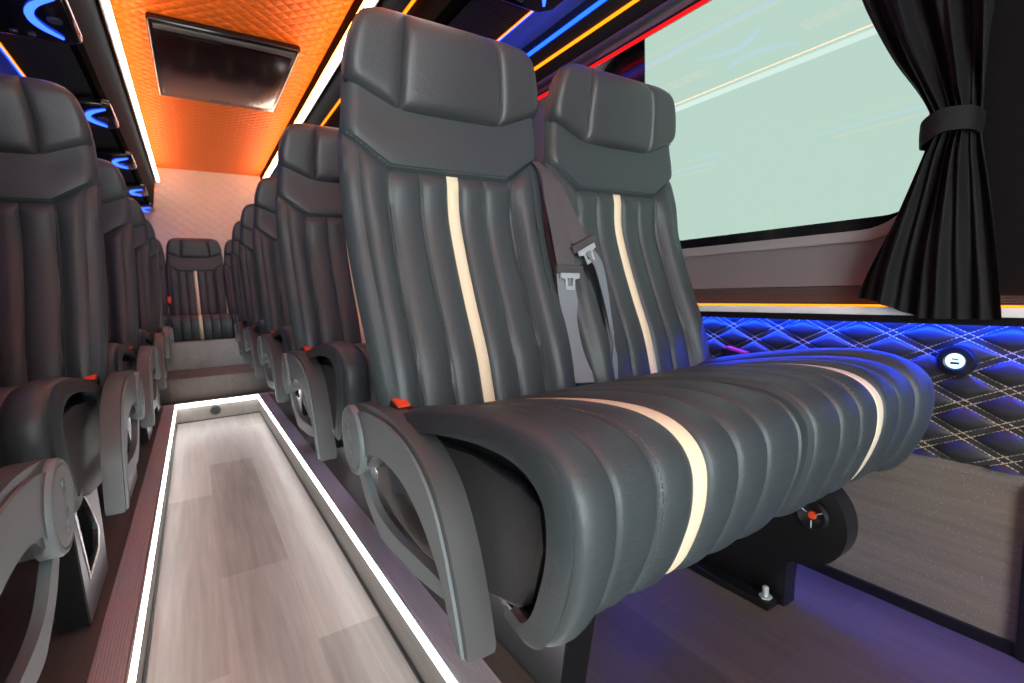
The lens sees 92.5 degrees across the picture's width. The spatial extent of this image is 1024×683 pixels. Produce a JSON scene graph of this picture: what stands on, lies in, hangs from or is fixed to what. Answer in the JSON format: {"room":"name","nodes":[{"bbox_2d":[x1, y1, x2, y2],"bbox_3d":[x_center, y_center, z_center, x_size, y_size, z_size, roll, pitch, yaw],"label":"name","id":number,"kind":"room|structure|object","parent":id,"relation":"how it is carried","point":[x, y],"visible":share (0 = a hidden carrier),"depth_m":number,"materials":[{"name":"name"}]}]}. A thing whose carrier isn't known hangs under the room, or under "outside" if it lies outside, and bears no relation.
{"room":"vehicle interior","nodes":[
{"label":"vehicle interior","id":0,"kind":"room"},
{"bbox_2d":[0,407,162,682],"bbox_3d":[-0.973,0.611,0.811,0.460,0.040,4.930,-6,7,-33],"label":"floor","id":1,"kind":"structure","parent":0,"point":[70,655],"depth_m":1.02,"materials":[{"name":"plastic"}]},
{"bbox_2d":[0,457,74,682],"bbox_3d":[-0.595,0.083,0.248,0.440,1.114,0.658,-6,7,-33],"label":"seat","id":2,"kind":"object","parent":1,"relation":"on","point":[37,501],"visible":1,"depth_m":0.54,"materials":[{"name":"grey plastic"}]},
{"bbox_2d":[0,73,144,633],"bbox_3d":[-0.967,0.014,0.868,0.440,1.114,0.658,-6,7,-33],"label":"seat","id":3,"kind":"object","parent":1,"relation":"on","point":[59,398],"visible":0.88,"depth_m":1.03,"materials":[{"name":"grey leather"}]},
{"bbox_2d":[0,377,102,512],"bbox_3d":[-0.927,0.171,0.797,0.372,0.216,0.474,-6,7,-33],"label":"seat cushion","id":4,"kind":"object","parent":3,"relation":"on","point":[41,418],"depth_m":0.74,"materials":[{"name":"grey leather"}]},
{"bbox_2d":[97,158,160,498],"bbox_3d":[-1.355,-0.040,1.466,0.440,1.114,0.658,-6,7,-33],"label":"seat","id":5,"kind":"object","parent":1,"relation":"on","point":[124,352],"visible":0.27,"depth_m":1.67,"materials":[{"name":"grey leather"}]},
{"bbox_2d":[108,343,136,374],"bbox_3d":[-1.315,0.117,1.395,0.372,0.216,0.474,-6,7,-33],"label":"seat cushion","id":6,"kind":"object","parent":5,"relation":"on","point":[121,356],"depth_m":1.36,"materials":[{"name":"grey leather"}]},
{"bbox_2d":[130,198,169,442],"bbox_3d":[-1.761,-0.097,2.094,0.440,1.114,0.658,-6,7,-33],"label":"seat","id":7,"kind":"object","parent":1,"relation":"on","point":[147,337],"visible":0.18,"depth_m":2.30,"materials":[{"name":"grey leather"}]},
{"bbox_2d":[139,329,152,347],"bbox_3d":[-1.721,0.060,2.023,0.372,0.216,0.474,-6,7,-33],"label":"seat cushion","id":8,"kind":"object","parent":7,"relation":"on","point":[145,335],"depth_m":2.02,"materials":[{"name":"grey leather"}]},
{"bbox_2d":[146,219,173,412],"bbox_3d":[-2.124,-0.146,2.655,0.440,1.114,0.658,-6,7,-33],"label":"seat","id":9,"kind":"object","parent":1,"relation":"on","point":[154,261],"visible":0.12,"depth_m":2.87,"materials":[{"name":"grey leather"}]},
{"bbox_2d":[154,323,160,333],"bbox_3d":[-2.084,0.011,2.584,0.372,0.216,0.474,-6,7,-33],"label":"seat cushion","id":10,"kind":"object","parent":9,"relation":"on","point":[157,326],"depth_m":2.68,"materials":[{"name":"grey leather"}]},
{"bbox_2d":[135,416,175,682],"bbox_3d":[-0.749,0.633,0.959,0.030,0.106,4.930,-6,7,-33],"label":"wall","id":11,"kind":"structure","parent":0,"point":[139,676],"depth_m":1.27,"materials":[{"name":"plastic"}]},
{"bbox_2d":[87,405,173,682],"bbox_3d":[-0.763,0.574,0.945,0.054,0.016,4.930,-6,7,-33],"label":"trim","id":12,"kind":"structure","parent":11,"relation":"attached to","point":[111,658],"depth_m":1.13,"materials":[{"name":"brown plastic"}]},
{"bbox_2d":[125,405,176,682],"bbox_3d":[-0.731,0.574,0.959,0.011,0.019,4.918,-6,7,-33],"label":"light strip","id":13,"kind":"object","parent":11,"relation":"attached to","point":[137,638],"visible":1,"depth_m":1.13,"materials":[{"name":"white plastic"}]},
{"bbox_2d":[144,167,259,316],"bbox_3d":[-2.704,-0.592,4.560,1.840,1.980,0.050,-6,7,-33],"label":"wall","id":14,"kind":"structure","parent":0,"point":[187,203],"depth_m":4.40,"materials":[{"name":"beige"}]},
{"bbox_2d":[167,338,252,371],"bbox_3d":[-2.115,0.077,3.713,1.719,0.200,0.100,-6,7,-33],"label":"wall","id":15,"kind":"structure","parent":0,"point":[199,354],"depth_m":3.58,"materials":[{"name":"plastic"}]},
{"bbox_2d":[159,364,274,403],"bbox_3d":[-2.248,0.229,3.962,1.739,0.145,1.560,-6,7,-33],"label":"step","id":16,"kind":"structure","parent":0,"point":[194,384],"depth_m":3.25,"materials":[{"name":"plastic"}]},
{"bbox_2d":[156,238,238,341],"bbox_3d":[-2.288,-0.356,3.967,1.632,0.979,0.640,-6,7,-33],"label":"seat","id":17,"kind":"object","parent":16,"relation":"on","point":[196,284],"visible":0.35,"depth_m":3.95,"materials":[{"name":"grey leather"}]},
{"bbox_2d":[162,316,167,326],"bbox_3d":[-2.747,-0.082,3.585,0.398,0.197,0.464,-6,7,-33],"label":"seat cushion","id":18,"kind":"object","parent":17,"relation":"on","point":[164,318],"depth_m":3.50,"materials":[{"name":"grey leather"}]},
{"bbox_2d":[168,313,232,341],"bbox_3d":[-2.412,-0.116,3.800,0.398,0.197,0.464,-6,7,-33],"label":"seat cushion","id":19,"kind":"object","parent":17,"relation":"on","point":[185,326],"depth_m":3.63,"materials":[{"name":"grey leather"}]},
{"bbox_2d":[231,313,238,337],"bbox_3d":[-2.077,-0.150,4.016,0.398,0.197,0.464,-6,7,-33],"label":"seat cushion","id":20,"kind":"object","parent":17,"relation":"on","point":[234,316],"depth_m":3.73,"materials":[{"name":"grey leather"}]},
{"bbox_2d":[160,390,274,406],"bbox_3d":[-2.218,0.378,3.947,1.790,0.150,1.640,-6,7,-33],"label":"floor","id":21,"kind":"structure","parent":0,"point":[270,391],"depth_m":3.21,"materials":[{"name":"plastic"}]},
{"bbox_2d":[176,398,259,422],"bbox_3d":[-1.892,0.439,3.165,0.525,0.106,0.030,-6,7,-33],"label":"wall","id":22,"kind":"structure","parent":0,"point":[195,413],"depth_m":3.15,"materials":[{"name":"plastic"}]},
{"bbox_2d":[163,393,267,406],"bbox_3d":[-1.894,0.379,3.159,0.577,0.014,0.029,-6,7,-33],"label":"trim","id":23,"kind":"structure","parent":22,"relation":"on","point":[260,393],"depth_m":3.15,"materials":[{"name":"silver metal"}]},
{"bbox_2d":[210,405,220,414],"bbox_3d":[-1.898,0.439,3.138,0.060,0.060,0.007,-6,7,-33],"label":"air vent","id":24,"kind":"object","parent":22,"relation":"in","point":[215,409],"visible":1,"depth_m":3.14,"materials":[{"name":"grey plastic"}]},
{"bbox_2d":[177,394,258,408],"bbox_3d":[-1.882,0.385,3.142,0.465,0.025,0.012,-6,7,-33],"label":"light strip","id":25,"kind":"object","parent":22,"relation":"attached to","point":[187,405],"visible":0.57,"depth_m":3.13,"materials":[{"name":"white plastic"}]},
{"bbox_2d":[109,0,353,175],"bbox_3d":[-0.939,-1.325,1.700,1.840,0.040,6.650,-6,7,-33],"label":"ceiling","id":26,"kind":"structure","parent":0,"point":[183,134],"depth_m":2.63,"materials":[{"name":"orange"}]},
{"bbox_2d":[0,0,158,205],"bbox_3d":[-1.562,-1.051,1.515,0.501,0.425,6.180,-6,7,-33],"label":"rack","id":27,"kind":"object","parent":26,"relation":"attached to","point":[88,68],"depth_m":1.78,"materials":[{"name":"black plastic"}]},
{"bbox_2d":[0,0,82,44],"bbox_3d":[-1.272,-0.846,1.239,0.250,0.042,0.305,-6,7,-33],"label":"console","id":28,"kind":"object","parent":27,"relation":"attached to","point":[48,20],"visible":1,"depth_m":1.29,"materials":[{"name":"black plastic"}]},
{"bbox_2d":[46,17,62,24],"bbox_3d":[-1.202,-0.843,1.288,0.032,0.006,0.032,-6,7,-33],"label":"reading lamp","id":29,"kind":"object","parent":28,"relation":"on","point":[49,20],"depth_m":1.29,"materials":[{"name":"grey plastic"}]},
{"bbox_2d":[74,95,118,128],"bbox_3d":[-1.724,-0.904,1.933,0.250,0.042,0.305,-6,7,-33],"label":"console","id":30,"kind":"object","parent":27,"relation":"attached to","point":[99,113],"visible":0.38,"depth_m":1.91,"materials":[{"name":"black plastic"}]},
{"bbox_2d":[96,148,136,169],"bbox_3d":[-2.149,-0.959,2.585,0.250,0.042,0.305,-6,7,-33],"label":"console","id":31,"kind":"object","parent":27,"relation":"attached to","point":[120,159],"visible":0.38,"depth_m":2.53,"materials":[{"name":"black plastic"}]},
{"bbox_2d":[126,183,147,195],"bbox_3d":[-2.611,-1.018,3.296,0.250,0.042,0.305,-6,7,-33],"label":"console","id":32,"kind":"object","parent":27,"relation":"attached to","point":[133,189],"visible":0.52,"depth_m":3.26,"materials":[{"name":"black plastic"}]},
{"bbox_2d":[138,202,154,211],"bbox_3d":[-3.019,-1.071,3.922,0.250,0.042,0.305,-6,7,-33],"label":"console","id":33,"kind":"object","parent":27,"relation":"attached to","point":[146,207],"visible":0.41,"depth_m":3.88,"materials":[{"name":"black plastic"}]},
{"bbox_2d":[145,12,299,111],"bbox_3d":[-1.449,-1.345,2.461,0.578,0.046,0.867,-6,7,-33],"label":"monitor","id":34,"kind":"object","parent":26,"relation":"attached to","point":[195,61],"visible":1,"depth_m":2.33,"materials":[{"name":"black"}]},
{"bbox_2d":[260,0,666,179],"bbox_3d":[-0.507,-1.157,2.193,0.503,0.425,6.180,-6,7,-33],"label":"rack","id":35,"kind":"object","parent":26,"relation":"attached to","point":[552,39],"depth_m":1.50,"materials":[{"name":"black"}]},
{"bbox_2d":[263,0,365,177],"bbox_3d":[-0.695,-1.240,2.027,0.016,0.020,6.120,-6,7,-33],"label":"light","id":36,"kind":"object","parent":35,"relation":"attached to","point":[362,5],"visible":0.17,"depth_m":2.31,"materials":[{"name":"white plastic"}]},
{"bbox_2d":[501,0,563,12],"bbox_3d":[0.071,-0.881,1.154,0.250,0.042,0.305,-6,7,-33],"label":"console","id":37,"kind":"object","parent":35,"relation":"attached to","point":[538,6],"visible":1,"depth_m":1.29,"materials":[{"name":"black plastic"}]},
{"bbox_2d":[146,413,418,682],"bbox_3d":[-0.545,0.679,1.107,0.505,0.030,4.950,-6,7,-33],"label":"floor","id":38,"kind":"structure","parent":0,"point":[254,585],"depth_m":1.31,"materials":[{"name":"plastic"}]},
{"bbox_2d":[259,400,446,682],"bbox_3d":[-0.334,0.592,1.225,0.030,0.106,4.930,-6,7,-33],"label":"wall","id":39,"kind":"structure","parent":0,"point":[423,663],"depth_m":1.23,"materials":[{"name":"plastic"}]},
{"bbox_2d":[142,411,423,682],"bbox_3d":[-0.540,0.662,1.097,0.465,0.006,4.930,-6,7,-33],"label":"trim","id":40,"kind":"structure","parent":39,"relation":"attached to","point":[372,600],"depth_m":1.33,"materials":[{"name":"black paint"}]},
{"bbox_2d":[257,395,459,682],"bbox_3d":[-0.350,0.535,1.203,0.011,0.019,4.918,-6,7,-33],"label":"light strip","id":41,"kind":"object","parent":39,"relation":"attached to","point":[450,677],"visible":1,"depth_m":1.11,"materials":[{"name":"white plastic"}]},
{"bbox_2d":[259,394,500,682],"bbox_3d":[-0.325,0.530,1.226,0.054,0.016,4.930,-6,7,-33],"label":"trim","id":42,"kind":"structure","parent":39,"relation":"attached to","point":[431,617],"depth_m":1.13,"materials":[{"name":"silver metal"}]},
{"bbox_2d":[269,393,1023,682],"bbox_3d":[0.014,0.512,1.446,0.765,0.040,4.930,-6,7,-33],"label":"floor","id":43,"kind":"structure","parent":0,"point":[684,627],"depth_m":0.88,"materials":[{"name":"plastic"}]},
{"bbox_2d":[231,221,251,362],"bbox_3d":[-1.312,-0.237,3.194,0.865,1.114,0.650,-6,7,-33],"label":"seat","id":44,"kind":"object","parent":43,"relation":"on","point":[242,324],"visible":0.1,"depth_m":3.11,"materials":[{"name":"grey leather"}]},
{"bbox_2d":[242,317,251,352],"bbox_3d":[-1.433,-0.065,3.026,0.392,0.216,0.474,-6,7,-33],"label":"seat cushion","id":45,"kind":"object","parent":44,"relation":"on","point":[245,324],"depth_m":2.87,"materials":[{"name":"grey leather"}]},
{"bbox_2d":[239,204,307,415],"bbox_3d":[-0.953,-0.189,2.643,0.865,1.114,0.650,-6,7,-33],"label":"seat","id":46,"kind":"object","parent":43,"relation":"on","point":[256,328],"visible":0.05,"depth_m":2.56,"materials":[{"name":"grey leather"}]},
{"bbox_2d":[253,320,269,366],"bbox_3d":[-1.074,-0.017,2.474,0.392,0.216,0.474,-6,7,-33],"label":"seat cushion","id":47,"kind":"object","parent":46,"relation":"on","point":[258,325],"depth_m":2.32,"materials":[{"name":"grey leather"}]},
{"bbox_2d":[253,177,343,447],"bbox_3d":[-0.585,-0.143,2.085,0.865,1.114,0.650,-6,7,-33],"label":"seat","id":48,"kind":"object","parent":43,"relation":"on","point":[278,339],"visible":0.12,"depth_m":2.01,"materials":[{"name":"grey leather"}]},
{"bbox_2d":[271,325,294,352],"bbox_3d":[-0.706,0.029,1.916,0.392,0.216,0.474,-6,7,-33],"label":"seat cushion","id":49,"kind":"object","parent":48,"relation":"on","point":[282,341],"depth_m":1.76,"materials":[{"name":"grey leather"}]},
{"bbox_2d":[275,123,586,517],"bbox_3d":[-0.188,-0.087,1.457,0.865,1.114,0.650,-6,7,-33],"label":"seat","id":50,"kind":"object","parent":43,"relation":"on","point":[329,362],"visible":0.23,"depth_m":1.40,"materials":[{"name":"grey leather"}]},
{"bbox_2d":[305,341,376,440],"bbox_3d":[-0.308,0.085,1.288,0.392,0.216,0.474,-6,7,-33],"label":"seat cushion","id":51,"kind":"object","parent":50,"relation":"on","point":[340,374],"depth_m":1.06,"materials":[{"name":"grey leather"}]},
{"bbox_2d":[337,7,934,682],"bbox_3d":[0.202,-0.014,0.862,0.865,1.114,0.650,-6,7,-33],"label":"seat","id":52,"kind":"object","parent":43,"relation":"on","point":[539,500],"visible":1,"depth_m":0.80,"materials":[{"name":"grey leather"}]},
{"bbox_2d":[403,380,801,649],"bbox_3d":[0.082,0.159,0.693,0.392,0.216,0.474,-6,7,-33],"label":"seat cushion","id":53,"kind":"object","parent":52,"relation":"on","point":[562,500],"depth_m":0.51,"materials":[{"name":"grey leather"}]},
{"bbox_2d":[759,585,771,600],"bbox_3d":[0.504,0.497,0.974,0.024,0.023,0.021,-6,7,-33],"label":"bolt","id":54,"kind":"object","parent":52,"relation":"on","point":[764,594],"visible":1,"depth_m":0.97,"materials":[{"name":"silver metal"}]},
{"bbox_2d":[604,348,934,517],"bbox_3d":[0.418,0.125,0.909,0.396,0.216,0.475,-6,7,-33],"label":"seat cushion","id":55,"kind":"object","parent":52,"relation":"on","point":[858,412],"depth_m":0.75,"materials":[{"name":"grey leather"}]},
{"bbox_2d":[796,501,829,531],"bbox_3d":[0.551,0.319,0.900,0.010,0.058,0.058,-6,7,-33],"label":"knob","id":56,"kind":"object","parent":52,"relation":"attached to","point":[814,516],"visible":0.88,"depth_m":0.90,"materials":[{"name":"black plastic"}]},
{"bbox_2d":[533,0,886,288],"bbox_3d":[0.494,-0.553,1.245,0.043,0.833,1.580,-6,7,-33],"label":"lining","id":57,"kind":"object","parent":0,"point":[842,264],"visible":0.06,"depth_m":1.11,"materials":[{"name":"grey plastic"}]},
{"bbox_2d":[537,0,929,256],"bbox_3d":[0.424,-0.595,1.303,0.100,0.778,1.700,-6,7,-33],"label":"window","id":58,"kind":"structure","parent":57,"relation":"attached to","point":[797,125],"depth_m":1.12,"materials":[{"name":"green glass"}]},
{"bbox_2d":[538,0,709,99],"bbox_3d":[0.389,-0.841,1.313,0.009,0.015,1.310,-6,7,-33],"label":"light strip","id":59,"kind":"object","parent":58,"relation":"attached to","point":[697,3],"visible":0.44,"depth_m":1.34,"materials":[{"name":"red"}]},
{"bbox_2d":[857,0,1001,319],"bbox_3d":[0.664,-0.419,0.861,0.061,0.754,0.324,-6,7,-33],"label":"curtain","id":60,"kind":"object","parent":58,"relation":"hanging from","point":[938,259],"visible":1,"depth_m":0.80,"materials":[{"name":"black fabric"}]},
{"bbox_2d":[827,453,1023,642],"bbox_3d":[-0.480,0.204,2.886,0.049,0.343,5.280,-6,7,-33],"label":"wall","id":61,"kind":"structure","parent":0,"point":[945,536],"depth_m":0.89,"materials":[{"name":"plastic"}]},
{"bbox_2d":[702,317,1023,475],"bbox_3d":[0.529,0.058,1.233,0.012,0.246,1.422,-6,7,-33],"label":"wall panel","id":62,"kind":"object","parent":61,"relation":"attached to","point":[977,419],"visible":0.26,"depth_m":0.86,"materials":[{"name":"grey leather"}]},
{"bbox_2d":[936,345,977,375],"bbox_3d":[0.769,0.033,0.848,0.017,0.054,0.054,-6,7,-33],"label":"socket","id":63,"kind":"object","parent":62,"relation":"attached to","point":[953,360],"visible":1,"depth_m":0.84,"materials":[{"name":"black paint"}]},
{"bbox_2d":[800,564,1014,657],"bbox_3d":[-0.036,0.405,2.175,0.007,0.022,3.580,-6,7,-33],"label":"baseboard","id":64,"kind":"structure","parent":61,"relation":"attached to","point":[1003,645],"depth_m":0.93,"materials":[{"name":"black paint"}]},
{"bbox_2d":[1014,536,1023,662],"bbox_3d":[0.903,0.385,0.747,0.066,0.300,0.172,-6,7,-33],"label":"trim","id":65,"kind":"structure","parent":61,"relation":"attached to","point":[1019,638],"depth_m":0.81,"materials":[{"name":"black paint"}]},
{"bbox_2d":[982,0,1023,294],"bbox_3d":[0.850,-0.476,0.696,0.055,0.814,0.265,-6,7,-33],"label":"wall pillar","id":66,"kind":"structure","parent":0,"point":[1003,132],"depth_m":0.78,"materials":[{"name":"black plastic"}]},
{"bbox_3d":[1.292,-0.292,0.051,0.050,1.805,1.320,-6,7,-33],"label":"wall","id":67,"kind":"structure","parent":0,"visible":0},
{"bbox_2d":[693,285,1023,304],"bbox_3d":[-0.496,-0.249,2.838,0.051,0.041,5.280,-6,7,-33],"label":"trim","id":68,"kind":"structure","parent":67,"relation":"attached to","point":[847,294],"depth_m":1.08,"materials":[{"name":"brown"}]},
{"bbox_2d":[697,303,1023,307],"bbox_3d":[-0.525,-0.227,2.821,0.021,0.004,5.280,-6,7,-33],"label":"light strip","id":69,"kind":"object","parent":67,"relation":"attached to","point":[863,305],"visible":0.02,"depth_m":1.01,"materials":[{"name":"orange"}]},
{"bbox_2d":[698,305,1023,317],"bbox_3d":[-0.508,-0.219,2.832,0.084,0.015,5.280,-6,7,-33],"label":"trim","id":70,"kind":"structure","parent":67,"relation":"attached to","point":[1006,312],"depth_m":1.00,"materials":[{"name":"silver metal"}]},
{"bbox_2d":[700,311,1023,326],"bbox_3d":[-0.509,-0.205,2.833,0.086,0.014,5.280,-6,7,-33],"label":"trim","id":71,"kind":"structure","parent":67,"relation":"attached to","point":[1015,322],"depth_m":0.94,"materials":[{"name":"black plastic"}]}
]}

